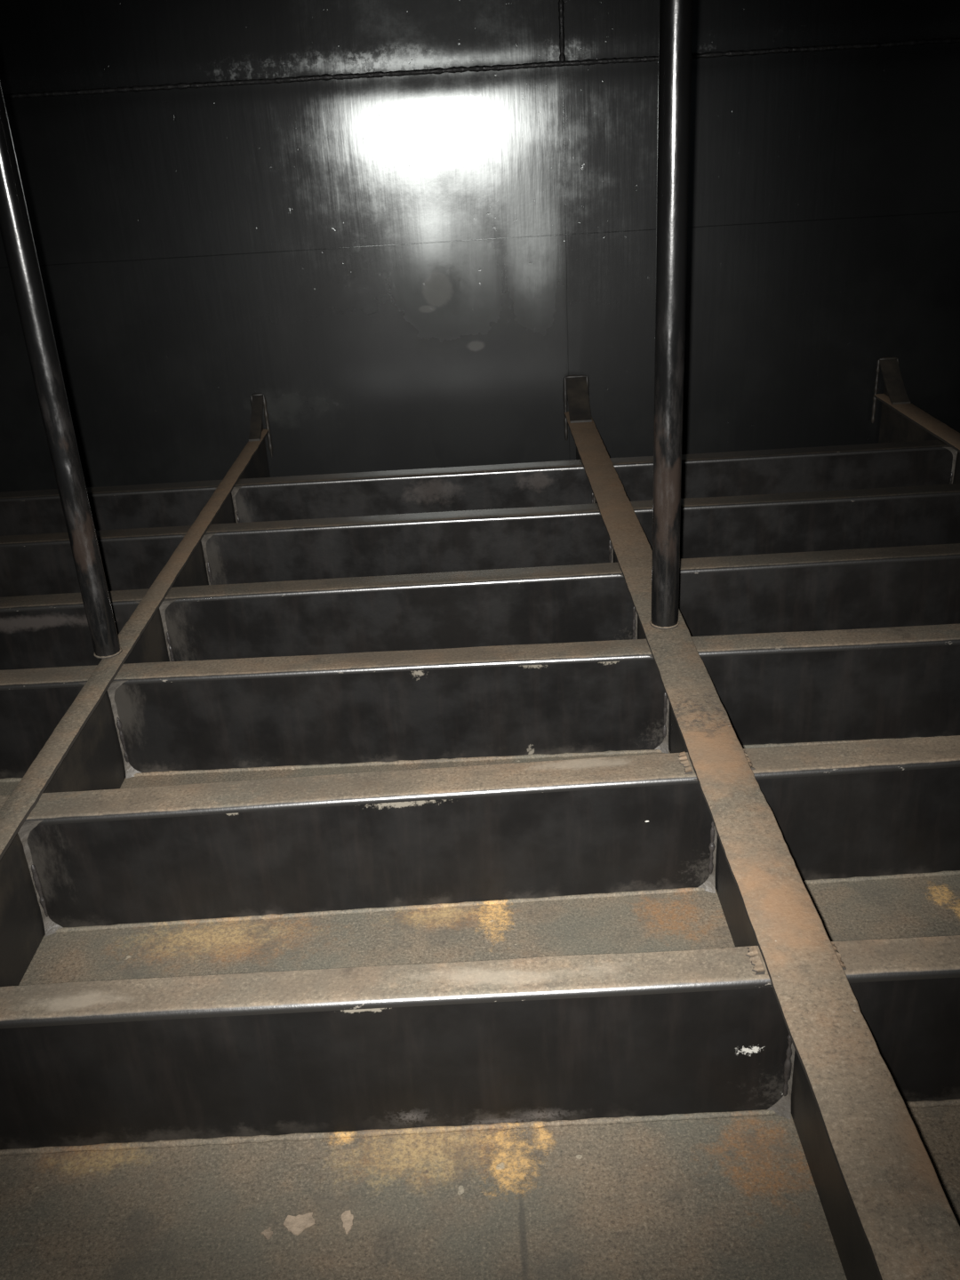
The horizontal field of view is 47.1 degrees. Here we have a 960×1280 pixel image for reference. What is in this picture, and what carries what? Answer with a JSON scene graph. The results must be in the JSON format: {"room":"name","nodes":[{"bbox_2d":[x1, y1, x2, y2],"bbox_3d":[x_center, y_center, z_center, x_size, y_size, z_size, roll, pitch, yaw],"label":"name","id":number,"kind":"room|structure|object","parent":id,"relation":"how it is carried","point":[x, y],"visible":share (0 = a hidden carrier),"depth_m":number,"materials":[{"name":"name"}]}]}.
{"room":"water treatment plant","nodes":[
{"label":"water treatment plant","id":0,"kind":"room"},
{"bbox_2d":[0,0,959,492],"bbox_3d":[-0.078,-2.048,4.910,6.000,2.750,0.055,-3,25,0],"label":"wall","id":1,"kind":"structure","parent":0,"point":[402,227],"depth_m":4.98,"materials":[{"name":"black metal"}]},
{"bbox_2d":[0,750,959,1279],"bbox_3d":[0.045,0.446,2.828,6.000,0.020,5.950,-3,25,0],"label":"floor","id":2,"kind":"structure","parent":0,"point":[724,1198],"depth_m":1.85,"materials":[{"name":"brown metal"}]},
{"bbox_2d":[0,392,272,986],"bbox_3d":[-1.003,0.230,2.816,0.080,0.491,5.645,-3,25,0],"label":"girder","id":3,"kind":"object","parent":2,"relation":"on","point":[83,752],"visible":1,"depth_m":2.84,"materials":[{"name":"brown metal"}]},
{"bbox_2d":[0,82,121,659],"bbox_3d":[-1.097,-1.061,2.547,0.076,2.426,0.076,15,31,34],"label":"post","id":4,"kind":"object","parent":3,"relation":"on","point":[15,227],"visible":1,"depth_m":2.73,"materials":[{"name":"black metal"}]},
{"bbox_2d":[260,1227,273,1239],"bbox_3d":[-0.340,0.950,1.767,0.018,0.004,0.018,15,31,35],"label":"flake","id":5,"kind":"object","parent":2,"relation":"on","point":[268,1233],"visible":1,"depth_m":1.76,"materials":[{"name":"beige paint"}]},
{"bbox_2d":[283,1212,315,1235],"bbox_3d":[-0.292,0.941,1.780,0.052,0.003,0.041,-11,26,-15],"label":"flake","id":6,"kind":"object","parent":2,"relation":"on","point":[296,1225],"visible":1,"depth_m":1.78,"materials":[{"name":"beige paint"}]},
{"bbox_2d":[340,1209,353,1233],"bbox_3d":[-0.213,0.938,1.777,0.021,0.004,0.041,-8,25,-10],"label":"flake","id":7,"kind":"object","parent":2,"relation":"on","point":[347,1218],"visible":1,"depth_m":1.78,"materials":[{"name":"beige paint"}]},
{"bbox_2d":[0,440,957,535],"bbox_3d":[0.002,-0.571,4.642,5.992,0.307,0.122,-3,25,1],"label":"beam","id":8,"kind":"structure","parent":2,"relation":"on","point":[913,463],"depth_m":4.58,"materials":[{"name":"black metal"}]},
{"bbox_2d":[0,935,959,1155],"bbox_3d":[0.053,0.702,1.899,5.992,0.313,0.112,-3,25,0],"label":"beam","id":9,"kind":"structure","parent":2,"relation":"on","point":[602,1039],"depth_m":1.86,"materials":[{"name":"black metal"}]},
{"bbox_2d":[0,735,959,935],"bbox_3d":[0.042,0.438,2.465,5.992,0.313,0.132,-4,25,0],"label":"beam","id":10,"kind":"structure","parent":2,"relation":"on","point":[626,826],"depth_m":2.42,"materials":[{"name":"black metal"}]},
{"bbox_2d":[0,624,959,783],"bbox_3d":[0.033,0.180,3.028,5.992,0.308,0.123,-3,25,1],"label":"beam","id":11,"kind":"structure","parent":2,"relation":"on","point":[802,688],"depth_m":2.98,"materials":[{"name":"black metal"}]},
{"bbox_2d":[0,543,959,670],"bbox_3d":[0.022,-0.063,3.551,5.992,0.307,0.122,-3,25,0],"label":"beam","id":12,"kind":"structure","parent":2,"relation":"on","point":[876,588],"depth_m":3.50,"materials":[{"name":"black metal"}]},
{"bbox_2d":[0,483,959,597],"bbox_3d":[0.012,-0.323,4.109,5.992,0.307,0.121,-3,25,1],"label":"beam","id":13,"kind":"structure","parent":2,"relation":"on","point":[399,544],"depth_m":4.05,"materials":[{"name":"black metal"}]},
{"bbox_2d":[562,374,959,1279],"bbox_3d":[0.517,0.145,2.805,0.127,0.493,5.645,-3,25,0],"label":"girder","id":14,"kind":"object","parent":2,"relation":"on","point":[888,1212],"visible":0.97,"depth_m":1.80,"materials":[{"name":"brown metal"}]},
{"bbox_2d":[649,0,693,629],"bbox_3d":[0.444,-1.142,2.527,0.080,2.426,0.080,9,28,25],"label":"post","id":15,"kind":"object","parent":14,"relation":"on","point":[676,16],"visible":1,"depth_m":2.64,"materials":[{"name":"black metal"}]},
{"bbox_2d":[871,356,959,483],"bbox_3d":[2.003,0.063,2.794,0.113,0.492,5.646,-3,25,0],"label":"girder","id":16,"kind":"object","parent":2,"relation":"on","point":[901,420],"visible":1,"depth_m":5.12,"materials":[{"name":"brown metal"}]}
]}

